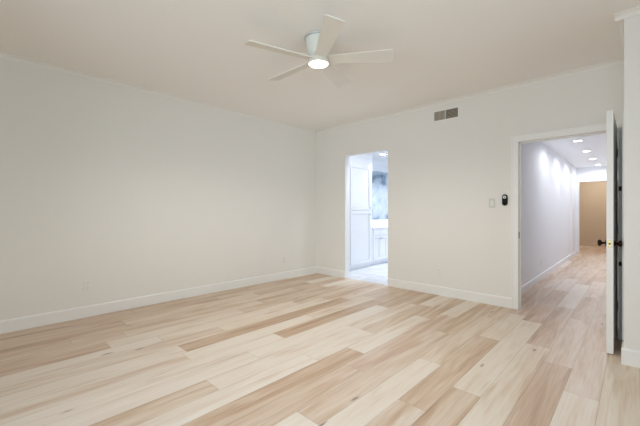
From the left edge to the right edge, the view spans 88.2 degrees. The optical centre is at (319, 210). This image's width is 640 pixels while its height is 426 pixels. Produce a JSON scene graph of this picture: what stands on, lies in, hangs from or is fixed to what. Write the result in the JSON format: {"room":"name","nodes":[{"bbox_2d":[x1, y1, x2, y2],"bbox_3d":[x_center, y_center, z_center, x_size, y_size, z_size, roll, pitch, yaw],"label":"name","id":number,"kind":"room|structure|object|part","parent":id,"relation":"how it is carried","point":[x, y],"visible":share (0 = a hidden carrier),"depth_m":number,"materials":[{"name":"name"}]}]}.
{"room":"empty bedroom","nodes":[
{"label":"empty bedroom","id":0,"kind":"room"},
{"bbox_2d":[0,57,315,320],"bbox_3d":[-2.336,-0.172,4.152,0.120,2.745,6.400,0,0,44],"label":"wall","id":1,"kind":"structure","parent":0,"point":[131,193],"depth_m":4.08,"materials":[{"name":"white paint"}]},
{"bbox_2d":[83,280,90,290],"bbox_3d":[-2.639,0.844,3.743,0.008,0.116,0.072,0,0,44],"label":"wall outlet","id":2,"kind":"object","parent":1,"relation":"attached to","point":[86,284],"visible":1,"depth_m":3.74,"materials":[{"name":"white plastic"}]},
{"bbox_2d":[0,266,315,333],"bbox_3d":[-2.245,1.137,4.148,0.016,0.125,6.280,0,0,44],"label":"baseboard","id":3,"kind":"structure","parent":1,"relation":"attached to","point":[15,324],"depth_m":4.07,"materials":[{"name":"white paint"}]},
{"bbox_2d":[0,51,316,133],"bbox_3d":[-2.231,-1.525,4.135,0.056,0.040,6.280,0,0,44],"label":"crown molding","id":4,"kind":"structure","parent":1,"relation":"attached to","point":[2,54],"depth_m":4.06,"materials":[{"name":"white paint"}]},
{"bbox_2d":[0,245,639,425],"bbox_3d":[3.320,1.230,5.752,6.270,0.061,16.400,0,0,44],"label":"floor","id":5,"kind":"structure","parent":0,"point":[315,349],"depth_m":2.63,"materials":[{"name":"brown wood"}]},
{"bbox_2d":[349,153,373,269],"bbox_3d":[0.644,-0.018,7.023,0.642,2.435,0.830,0,0,44],"label":"linen cabinet","id":6,"kind":"object","parent":5,"relation":"on","point":[360,166],"visible":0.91,"depth_m":6.83,"materials":[{"name":"white paint"}]},
{"bbox_3d":[0.844,0.547,6.831,0.020,1.075,0.690,0,0,44],"label":"door","id":7,"kind":"part","parent":6,"relation":"part of","materials":[{"name":"white paint"}]},
{"bbox_3d":[0.844,-0.477,6.831,0.020,0.905,0.690,0,0,44],"label":"door","id":8,"kind":"part","parent":6,"relation":"part of","materials":[{"name":"white paint"}]},
{"bbox_3d":[0.644,-1.168,7.023,0.642,0.136,0.830,0,0,44],"label":"cornice","id":9,"kind":"part","parent":6,"relation":"part of","materials":[{"name":"white paint"}]},
{"bbox_2d":[370,228,387,265],"bbox_3d":[1.510,0.794,7.946,0.614,0.809,1.640,0,0,44],"label":"vanity cabinet","id":10,"kind":"object","parent":5,"relation":"on","point":[379,236],"visible":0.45,"depth_m":7.38,"materials":[{"name":"white paint"}]},
{"bbox_3d":[1.253,0.477,7.288,0.019,0.135,0.267,0,0,44],"label":"drawer","id":11,"kind":"part","parent":10,"relation":"part of","materials":[{"name":"white paint"}]},
{"bbox_3d":[1.254,0.818,7.287,0.020,0.515,0.267,0,0,44],"label":"door","id":12,"kind":"part","parent":10,"relation":"part of","materials":[{"name":"white paint"}]},
{"bbox_2d":[372,221,387,228],"bbox_3d":[1.504,0.319,7.952,0.597,0.138,1.640,0,0,44],"label":"countertop","id":13,"kind":"structure","parent":10,"relation":"on","point":[375,224],"depth_m":8.17,"materials":[{"name":"white stone"}]},
{"bbox_3d":[1.444,0.477,7.486,0.019,0.135,0.267,0,0,44],"label":"drawer","id":14,"kind":"part","parent":10,"relation":"part of","materials":[{"name":"white paint"}]},
{"bbox_3d":[1.444,0.818,7.486,0.020,0.515,0.267,0,0,44],"label":"door","id":15,"kind":"part","parent":10,"relation":"part of","materials":[{"name":"white paint"}]},
{"bbox_2d":[0,0,639,129],"bbox_3d":[-0.128,-1.595,2.034,6.240,0.100,6.400,0,0,44],"label":"ceiling","id":16,"kind":"structure","parent":0,"point":[196,50],"depth_m":3.06,"materials":[{"name":"white paint"}]},
{"bbox_2d":[244,14,393,87],"bbox_3d":[-0.045,-1.421,2.980,1.222,0.247,1.281,0,0,44],"label":"ceiling fan","id":17,"kind":"object","parent":16,"relation":"hanging from","point":[319,44],"visible":1,"depth_m":2.87,"materials":[{"name":"white"}]},
{"bbox_3d":[-0.338,-1.350,2.773,0.570,0.047,0.150,0,0,-29],"label":"blade","id":18,"kind":"part","parent":17,"relation":"part of","materials":[{"name":"beige"}]},
{"bbox_3d":[-0.281,-1.350,3.205,0.570,0.047,0.150,0,0,43],"label":"blade","id":19,"kind":"part","parent":17,"relation":"part of","materials":[{"name":"beige"}]},
{"bbox_3d":[0.054,-1.350,2.586,0.150,0.047,0.570,0,0,-10],"label":"blade","id":20,"kind":"part","parent":17,"relation":"part of","materials":[{"name":"beige"}]},
{"bbox_3d":[0.146,-1.350,3.284,0.150,0.047,0.570,0,0,25],"label":"blade","id":21,"kind":"part","parent":17,"relation":"part of","materials":[{"name":"beige"}]},
{"bbox_3d":[0.354,-1.350,2.902,0.570,0.047,0.150,0,0,7],"label":"blade","id":22,"kind":"part","parent":17,"relation":"part of","materials":[{"name":"beige"}]},
{"bbox_2d":[372,161,387,220],"bbox_3d":[1.187,-0.020,8.144,0.120,2.440,4.000,0,0,44],"label":"wall","id":23,"kind":"structure","parent":0,"point":[376,166],"depth_m":8.40,"materials":[{"name":"white paint"}]},
{"bbox_2d":[372,171,387,218],"bbox_3d":[1.286,-0.395,8.153,0.006,1.210,1.550,0,0,44],"label":"vanity mirror","id":24,"kind":"object","parent":23,"relation":"attached to","point":[379,179],"visible":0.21,"depth_m":8.38,"materials":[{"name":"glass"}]},
{"bbox_2d":[372,151,387,163],"bbox_3d":[2.091,-1.290,7.360,2.510,0.100,4.120,0,0,44],"label":"ceiling","id":25,"kind":"structure","parent":0,"point":[376,157],"depth_m":7.65,"materials":[{"name":"white paint"}]},
{"bbox_2d":[316,64,623,297],"bbox_3d":[2.129,-0.172,4.387,6.240,2.745,0.120,0,0,44],"label":"wall","id":26,"kind":"structure","parent":0,"point":[443,176],"depth_m":4.56,"materials":[{"name":"white paint"}]},
{"bbox_2d":[345,149,387,277],"bbox_3d":[0.813,0.104,5.651,0.890,2.189,0.117,0,0,44],"label":"door frame","id":27,"kind":"structure","parent":26,"relation":"attached to","point":[347,156],"depth_m":5.94,"materials":[{"name":"white paint"}]},
{"bbox_2d":[316,266,510,307],"bbox_3d":[1.525,1.137,4.872,4.424,0.125,0.016,0,0,44],"label":"baseboard","id":28,"kind":"structure","parent":26,"relation":"attached to","point":[495,300],"depth_m":4.67,"materials":[{"name":"white paint"}]},
{"bbox_2d":[433,106,458,122],"bbox_3d":[1.769,-1.358,4.642,0.373,0.160,0.010,0,0,44],"label":"air vent","id":29,"kind":"object","parent":26,"relation":"in","point":[453,112],"visible":1,"depth_m":4.64,"materials":[{"name":"grey metal"}]},
{"bbox_2d":[316,6,639,132],"bbox_3d":[1.714,-1.525,3.929,5.964,0.040,1.116,0,0,44],"label":"crown molding","id":30,"kind":"structure","parent":26,"relation":"attached to","point":[621,61],"depth_m":3.83,"materials":[{"name":"white paint"}]},
{"bbox_2d":[489,199,494,207],"bbox_3d":[2.203,-0.100,4.226,0.074,0.116,0.010,0,0,44],"label":"light switch","id":31,"kind":"object","parent":26,"relation":"attached to","point":[491,201],"visible":1,"depth_m":4.22,"materials":[{"name":"white plastic"}]},
{"bbox_2d":[502,194,507,205],"bbox_3d":[2.305,-0.138,4.117,0.060,0.140,0.027,0,0,44],"label":"wall control","id":32,"kind":"object","parent":26,"relation":"attached to","point":[504,197],"visible":1,"depth_m":4.11,"materials":[{"name":"black plastic"}]},
{"bbox_2d":[511,111,623,340],"bbox_3d":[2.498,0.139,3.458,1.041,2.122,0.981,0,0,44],"label":"door frame","id":33,"kind":"structure","parent":26,"relation":"attached to","point":[516,139],"depth_m":4.02,"materials":[{"name":"white paint"}]},
{"bbox_2d":[597,110,621,353],"bbox_3d":[2.723,0.175,3.077,0.159,2.026,0.920,0,0,44],"label":"door","id":34,"kind":"structure","parent":26,"relation":"in","point":[611,242],"depth_m":2.75,"materials":[{"name":"white paint"}]},
{"bbox_3d":[2.419,0.273,2.830,0.062,0.062,0.062,0,0,44],"label":"knob","id":35,"kind":"part","parent":34,"relation":"part of","materials":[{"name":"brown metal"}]},
{"bbox_3d":[2.492,0.273,2.760,0.053,0.062,0.062,0,0,44],"label":"knob","id":36,"kind":"part","parent":34,"relation":"part of","materials":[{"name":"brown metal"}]},
{"bbox_2d":[618,127,621,339],"bbox_3d":[2.817,0.208,3.045,0.097,1.960,0.685,0,0,44],"label":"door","id":37,"kind":"structure","parent":26,"relation":"in","point":[619,128],"depth_m":3.04,"materials":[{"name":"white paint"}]},
{"bbox_2d":[521,142,576,285],"bbox_3d":[4.804,-0.005,6.851,0.120,2.410,7.140,0,0,44],"label":"wall","id":38,"kind":"structure","parent":0,"point":[546,176],"depth_m":5.98,"materials":[{"name":"white paint"}]},
{"bbox_2d":[521,251,575,293],"bbox_3d":[5.213,1.150,6.386,1.115,0.100,7.004,0,0,44],"label":"baseboard","id":39,"kind":"structure","parent":38,"relation":"attached to","point":[548,271],"depth_m":5.96,"materials":[{"name":"white paint"}]},
{"bbox_2d":[571,177,576,253],"bbox_3d":[6.771,0.170,8.803,0.018,2.060,0.980,0,0,44],"label":"door frame","id":40,"kind":"structure","parent":38,"relation":"attached to","point":[572,179],"depth_m":9.10,"materials":[{"name":"white paint"}]},
{"bbox_2d":[540,133,605,167],"bbox_3d":[5.250,-1.260,6.424,1.355,0.100,7.140,0,0,44],"label":"ceiling","id":41,"kind":"structure","parent":0,"point":[568,150],"depth_m":6.49,"materials":[{"name":"white paint"}]},
{"bbox_2d":[577,166,605,252],"bbox_3d":[7.679,-0.005,8.957,1.115,2.410,0.120,0,0,44],"label":"wall","id":42,"kind":"structure","parent":0,"point":[587,173],"depth_m":9.11,"materials":[{"name":"white paint"}]},
{"bbox_2d":[577,179,605,253],"bbox_3d":[7.595,0.170,8.942,1.015,2.060,0.018,0,0,44],"label":"door frame","id":43,"kind":"structure","parent":42,"relation":"attached to","point":[578,181],"depth_m":9.26,"materials":[{"name":"white paint"}]},
{"bbox_2d":[580,181,605,242],"bbox_3d":[8.603,-0.005,10.066,3.355,2.410,3.000,0,0,44],"label":"wall","id":44,"kind":"structure","parent":0,"point":[592,194],"depth_m":11.29,"materials":[{"name":"beige paint"}]},
{"bbox_2d":[580,243,605,246],"bbox_3d":[9.553,1.150,11.056,3.115,0.100,0.016,0,0,44],"label":"baseboard","id":45,"kind":"structure","parent":44,"relation":"attached to","point":[582,244],"depth_m":11.29,"materials":[{"name":"beige paint"}]},
{"bbox_2d":[624,15,639,350],"bbox_3d":[3.319,-0.172,2.428,1.570,2.745,1.060,0,0,44],"label":"wall","id":46,"kind":"structure","parent":0,"point":[632,24],"depth_m":2.56,"materials":[{"name":"white paint"}]},
{"bbox_2d":[621,340,639,367],"bbox_3d":[3.012,1.137,2.119,1.586,0.125,0.221,0,0,44],"label":"baseboard","id":47,"kind":"structure","parent":46,"relation":"attached to","point":[629,357],"depth_m":2.55,"materials":[{"name":"white paint"}]}
]}

